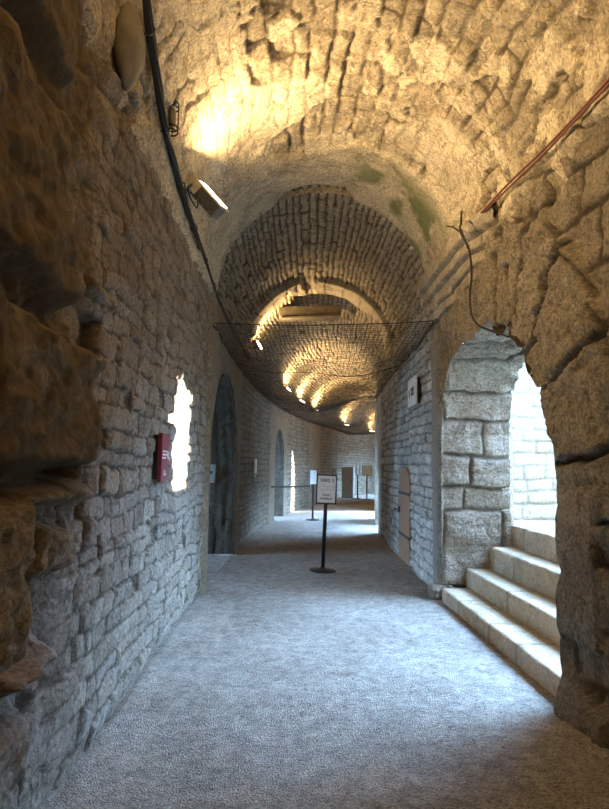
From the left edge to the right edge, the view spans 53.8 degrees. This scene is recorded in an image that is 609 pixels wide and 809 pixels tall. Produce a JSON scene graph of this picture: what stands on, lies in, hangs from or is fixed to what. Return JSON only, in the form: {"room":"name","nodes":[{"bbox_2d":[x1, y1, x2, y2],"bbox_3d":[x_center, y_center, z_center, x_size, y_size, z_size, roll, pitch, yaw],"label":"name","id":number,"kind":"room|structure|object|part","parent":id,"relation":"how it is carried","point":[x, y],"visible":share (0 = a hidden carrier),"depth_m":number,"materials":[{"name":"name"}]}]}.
{"room":"vaulted stone corridor","nodes":[
{"label":"vaulted stone corridor","id":0,"kind":"room"},
{"bbox_2d":[0,0,210,808],"bbox_3d":[-1.077,-0.095,2.086,0.408,3.670,10.220,1,-6,-2],"label":"wall","id":1,"kind":"structure","parent":0,"point":[104,307],"depth_m":2.84,"materials":[{"name":"stone"}]},
{"bbox_2d":[112,2,145,91],"bbox_3d":[-0.987,-1.991,3.352,0.173,0.518,0.341,1,-6,-2],"label":"lump","id":2,"kind":"object","parent":1,"relation":"attached to","point":[129,48],"visible":0.84,"depth_m":3.25,"materials":[{"name":"beige stone"}]},
{"bbox_2d":[152,433,168,481],"bbox_3d":[-1.093,0.405,4.598,0.066,0.360,0.336,1,-6,-2],"label":"information sign","id":3,"kind":"object","parent":1,"relation":"attached to","point":[161,453],"visible":1,"depth_m":4.45,"materials":[{"name":"red paint"}]},
{"bbox_2d":[206,374,236,584],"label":"door","id":4,"kind":"structure","parent":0,"point":[220,525],"depth_m":10.04,"materials":[{"name":"grey wood"}]},
{"bbox_2d":[210,465,215,482],"bbox_3d":[-1.584,1.156,10.038,0.190,0.300,0.117,1,-6,-2],"label":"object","id":5,"kind":"object","parent":4,"relation":"attached to","point":[212,467],"visible":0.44,"depth_m":9.99,"materials":[{"name":"grey plastic"}]},
{"bbox_2d":[274,430,283,515],"bbox_3d":[-1.071,1.925,16.862,0.736,2.517,1.690,0,-6,7],"label":"door","id":6,"kind":"structure","parent":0,"point":[279,454],"depth_m":17.59,"materials":[{"name":"grey wood"}]},
{"bbox_2d":[197,291,433,593],"bbox_3d":[6.199,2.610,27.832,7.874,3.710,44.272,-1,-6,23],"label":"wall","id":7,"kind":"structure","parent":0,"point":[307,445],"depth_m":11.38,"materials":[{"name":"stone"}]},
{"bbox_2d":[253,459,256,477],"bbox_3d":[-1.050,1.353,12.746,0.040,0.390,0.260,1,-6,3],"label":"wall plaque","id":8,"kind":"object","parent":7,"relation":"attached to","point":[255,460],"visible":1,"depth_m":12.65,"materials":[{"name":"grey paint"}]},
{"bbox_3d":[-1.044,1.308,12.750,0.030,0.300,0.260,1,-6,3],"label":"plate","id":9,"kind":"part","parent":8,"relation":"part of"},
{"bbox_2d":[213,320,433,434],"bbox_3d":[1.244,0.251,17.545,3.689,0.566,21.120,0,-6,8],"label":"net","id":10,"kind":"object","parent":7,"relation":"attached to","point":[343,403],"visible":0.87,"depth_m":10.02,"materials":[{"name":"black fabric"}]},
{"bbox_2d":[394,467,411,566],"bbox_3d":[1.558,1.736,9.566,0.150,1.480,1.107,1,-6,1],"label":"door","id":11,"kind":"structure","parent":7,"relation":"in","point":[404,491],"depth_m":9.44,"materials":[{"name":"brown wood"}]},
{"bbox_2d":[408,375,419,407],"bbox_3d":[1.555,-0.175,8.553,0.063,0.400,0.640,1,-6,0],"label":"number sign","id":12,"kind":"object","parent":7,"relation":"attached to","point":[413,383],"visible":1,"depth_m":8.39,"materials":[{"name":"white paint"}]},
{"bbox_2d":[217,185,424,427],"bbox_3d":[6.247,0.409,28.109,7.981,2.445,44.200,-1,-6,23],"label":"ceiling","id":13,"kind":"structure","parent":0,"point":[309,249],"depth_m":10.07,"materials":[{"name":"brick"}]},
{"bbox_2d":[253,340,261,348],"bbox_3d":[-0.978,-1.205,12.151,0.155,0.038,0.750,1,-6,2],"label":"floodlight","id":14,"kind":"object","parent":13,"relation":"attached to","point":[256,342],"visible":0.56,"depth_m":12.06,"materials":[{"name":"grey metal"}]},
{"bbox_2d":[279,305,340,321],"bbox_3d":[0.103,-1.907,12.754,1.307,0.345,0.530,1,-6,-2],"label":"stone slab","id":15,"kind":"object","parent":13,"relation":"attached to","point":[318,312],"visible":0.98,"depth_m":12.52,"materials":[{"name":"beige stone"}]},
{"bbox_2d":[277,187,351,201],"bbox_3d":[0.258,-2.181,7.653,3.370,1.685,0.001,1,-6,-2],"label":"trim","id":16,"kind":"structure","parent":13,"relation":"attached to","point":[329,189],"depth_m":7.71,"materials":[{"name":"stone"}]},
{"bbox_2d":[38,504,608,808],"bbox_3d":[3.968,3.865,22.674,13.198,0.030,54.669,-1,-6,18],"label":"floor","id":17,"kind":"structure","parent":0,"point":[281,684],"depth_m":3.77,"materials":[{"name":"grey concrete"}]},
{"bbox_2d":[306,469,318,520],"bbox_3d":[0.234,2.489,16.559,0.380,1.380,0.380,6,-8,-42],"label":"sign stand","id":18,"kind":"object","parent":17,"relation":"on","point":[312,473],"visible":0.98,"depth_m":16.54,"materials":[{"name":"black paint"}]},
{"bbox_2d":[271,485,312,487],"bbox_3d":[-0.335,2.184,15.976,0.055,0.055,1.605,-4,-8,43],"label":"belt","id":19,"kind":"object","parent":18,"relation":"attached to","point":[302,485],"visible":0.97,"depth_m":15.90,"materials":[{"name":"black fabric"}]},
{"bbox_2d":[309,474,336,572],"bbox_3d":[0.269,1.691,8.614,0.380,1.371,0.380,0,-6,14],"label":"sign stand","id":20,"kind":"object","parent":17,"relation":"on","point":[326,485],"visible":1,"depth_m":8.64,"materials":[{"name":"black paint"}]},
{"bbox_3d":[0.316,1.239,8.665,0.300,0.450,0.030,4,-6,-8],"label":"sign frame","id":21,"kind":"part","parent":20,"relation":"part of","materials":[{"name":"white paper"}]},
{"bbox_2d":[427,583,453,599],"bbox_3d":[1.575,2.160,6.922,0.297,0.173,0.241,1,-6,-2],"label":"block","id":22,"kind":"object","parent":17,"relation":"on","point":[434,590],"visible":0.66,"depth_m":6.83,"materials":[{"name":"stone"}]},
{"bbox_2d":[442,524,561,696],"bbox_3d":[2.256,1.688,5.410,1.288,0.872,3.694,1,-6,-2],"label":"stone staircase","id":23,"kind":"structure","parent":17,"relation":"on","point":[522,578],"depth_m":5.64,"materials":[{"name":"stone"}]},
{"bbox_2d":[82,0,608,292],"bbox_3d":[0.417,-2.499,2.481,3.107,1.684,10.445,1,-6,-2],"label":"ceiling","id":24,"kind":"structure","parent":0,"point":[424,110],"depth_m":4.95,"materials":[{"name":"stone"}]},
{"bbox_2d":[167,98,179,136],"bbox_3d":[-0.974,-2.114,4.395,0.112,0.266,0.112,1,-6,-2],"label":"lamp","id":25,"kind":"object","parent":24,"relation":"attached to","point":[171,119],"visible":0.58,"depth_m":4.37,"materials":[{"name":"metal"}]},
{"bbox_3d":[-0.974,-2.097,4.393,0.064,0.140,0.062,1,-6,-2],"label":"bulb","id":26,"kind":"part","parent":25,"relation":"part of","materials":[{"name":"beige glass"}]},
{"bbox_2d":[142,0,249,359],"bbox_3d":[-1.005,-1.759,7.023,0.275,0.892,9.307,1,-6,-2],"label":"cable bundle","id":27,"kind":"object","parent":24,"relation":"attached to","point":[149,26],"visible":0.81,"depth_m":4.20,"materials":[{"name":"black rubber"}]},
{"bbox_2d":[187,176,228,219],"bbox_3d":[-0.871,-1.843,5.388,0.378,0.368,0.262,1,-6,-2],"label":"floodlight","id":28,"kind":"object","parent":24,"relation":"attached to","point":[200,191],"visible":0.97,"depth_m":5.30,"materials":[{"name":"grey metal"}]},
{"bbox_3d":[-0.997,-1.840,5.378,0.097,0.196,0.065,1,-6,-2],"label":"cord","id":29,"kind":"part","parent":28,"relation":"part of","materials":[{"name":"black rubber"}]},
{"bbox_3d":[-0.823,-1.872,5.383,0.282,0.310,0.239,1,-6,-2],"label":"frame","id":30,"kind":"part","parent":28,"relation":"part of","materials":[{"name":"grey metal"}]},
{"bbox_2d":[480,77,608,213],"bbox_3d":[1.658,-1.790,4.099,0.030,0.268,3.053,1,-6,-2],"label":"cable","id":31,"kind":"object","parent":24,"relation":"attached to","point":[605,85],"visible":0.89,"depth_m":4.00,"materials":[{"name":"rubber"}]},
{"bbox_2d":[336,493,374,504],"bbox_3d":[3.448,4.722,31.663,7.694,0.120,16.400,1,-6,-2],"label":"floor","id":32,"kind":"structure","parent":0,"point":[346,501],"depth_m":24.31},
{"bbox_2d":[342,467,354,498],"bbox_3d":[1.908,3.396,26.161,0.500,1.360,0.450,-1,-6,18],"label":"door","id":33,"kind":"structure","parent":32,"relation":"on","point":[348,473],"depth_m":25.98,"materials":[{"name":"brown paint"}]},
{"bbox_2d":[353,465,360,498],"bbox_3d":[2.271,3.303,25.619,0.380,1.450,0.380,-3,-7,36],"label":"sign stand","id":34,"kind":"object","parent":32,"relation":"on","point":[357,466],"visible":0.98,"depth_m":25.60,"materials":[{"name":"black paint"}]},
{"bbox_2d":[362,466,371,499],"bbox_3d":[2.627,3.285,25.233,0.378,1.420,0.378,6,-7,-38],"label":"sign stand","id":35,"kind":"object","parent":32,"relation":"on","point":[366,470],"visible":1,"depth_m":25.25,"materials":[{"name":"black paint"}]},
{"bbox_2d":[375,444,378,524],"bbox_3d":[2.235,1.987,14.677,0.951,2.070,2.090,1,-6,5],"label":"wall","id":36,"kind":"structure","parent":0,"point":[376,462],"depth_m":15.57,"materials":[{"name":"stone"}]},
{"bbox_2d":[441,320,570,650],"bbox_3d":[2.050,0.635,5.505,0.884,2.913,3.255,1,-6,-2],"label":"wall","id":37,"kind":"structure","parent":0,"point":[481,377],"depth_m":7.03,"materials":[{"name":"stone"}]},
{"bbox_2d":[502,391,513,545],"bbox_3d":[2.396,0.308,7.621,0.140,4.000,0.910,1,-6,-2],"label":"wall","id":38,"kind":"structure","parent":0,"point":[511,488],"depth_m":7.11,"materials":[{"name":"stone"}]},
{"bbox_2d":[430,116,608,748],"bbox_3d":[1.772,-0.023,2.304,0.338,3.670,10.424,1,-6,-1],"label":"wall","id":39,"kind":"structure","parent":0,"point":[544,273],"depth_m":3.82,"materials":[{"name":"stone"}]},
{"bbox_2d":[416,206,499,326],"bbox_3d":[1.631,-1.427,6.500,0.394,0.610,2.504,1,-6,-2],"label":"trim","id":40,"kind":"structure","parent":39,"relation":"attached to","point":[450,267],"depth_m":6.22,"materials":[{"name":"stone"}]},
{"bbox_2d":[446,211,509,337],"bbox_3d":[1.508,-1.199,5.486,0.189,1.436,1.168,2,-6,-8],"label":"hanging wire","id":41,"kind":"object","parent":39,"relation":"hanging from","point":[460,231],"visible":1,"depth_m":5.53,"materials":[{"name":"black rubber"}]},
{"bbox_2d":[514,520,554,532],"bbox_3d":[5.220,1.487,5.738,5.440,0.275,4.660,1,-6,-2],"label":"floor","id":42,"kind":"structure","parent":0,"point":[547,523],"depth_m":7.60,"materials":[{"name":"stone"}]},
{"bbox_2d":[512,363,557,520],"bbox_3d":[5.122,0.108,8.160,5.500,3.400,0.073,1,-6,-2],"label":"wall","id":43,"kind":"structure","parent":0,"point":[534,474],"depth_m":8.02,"materials":[{"name":"brick"}]}
]}

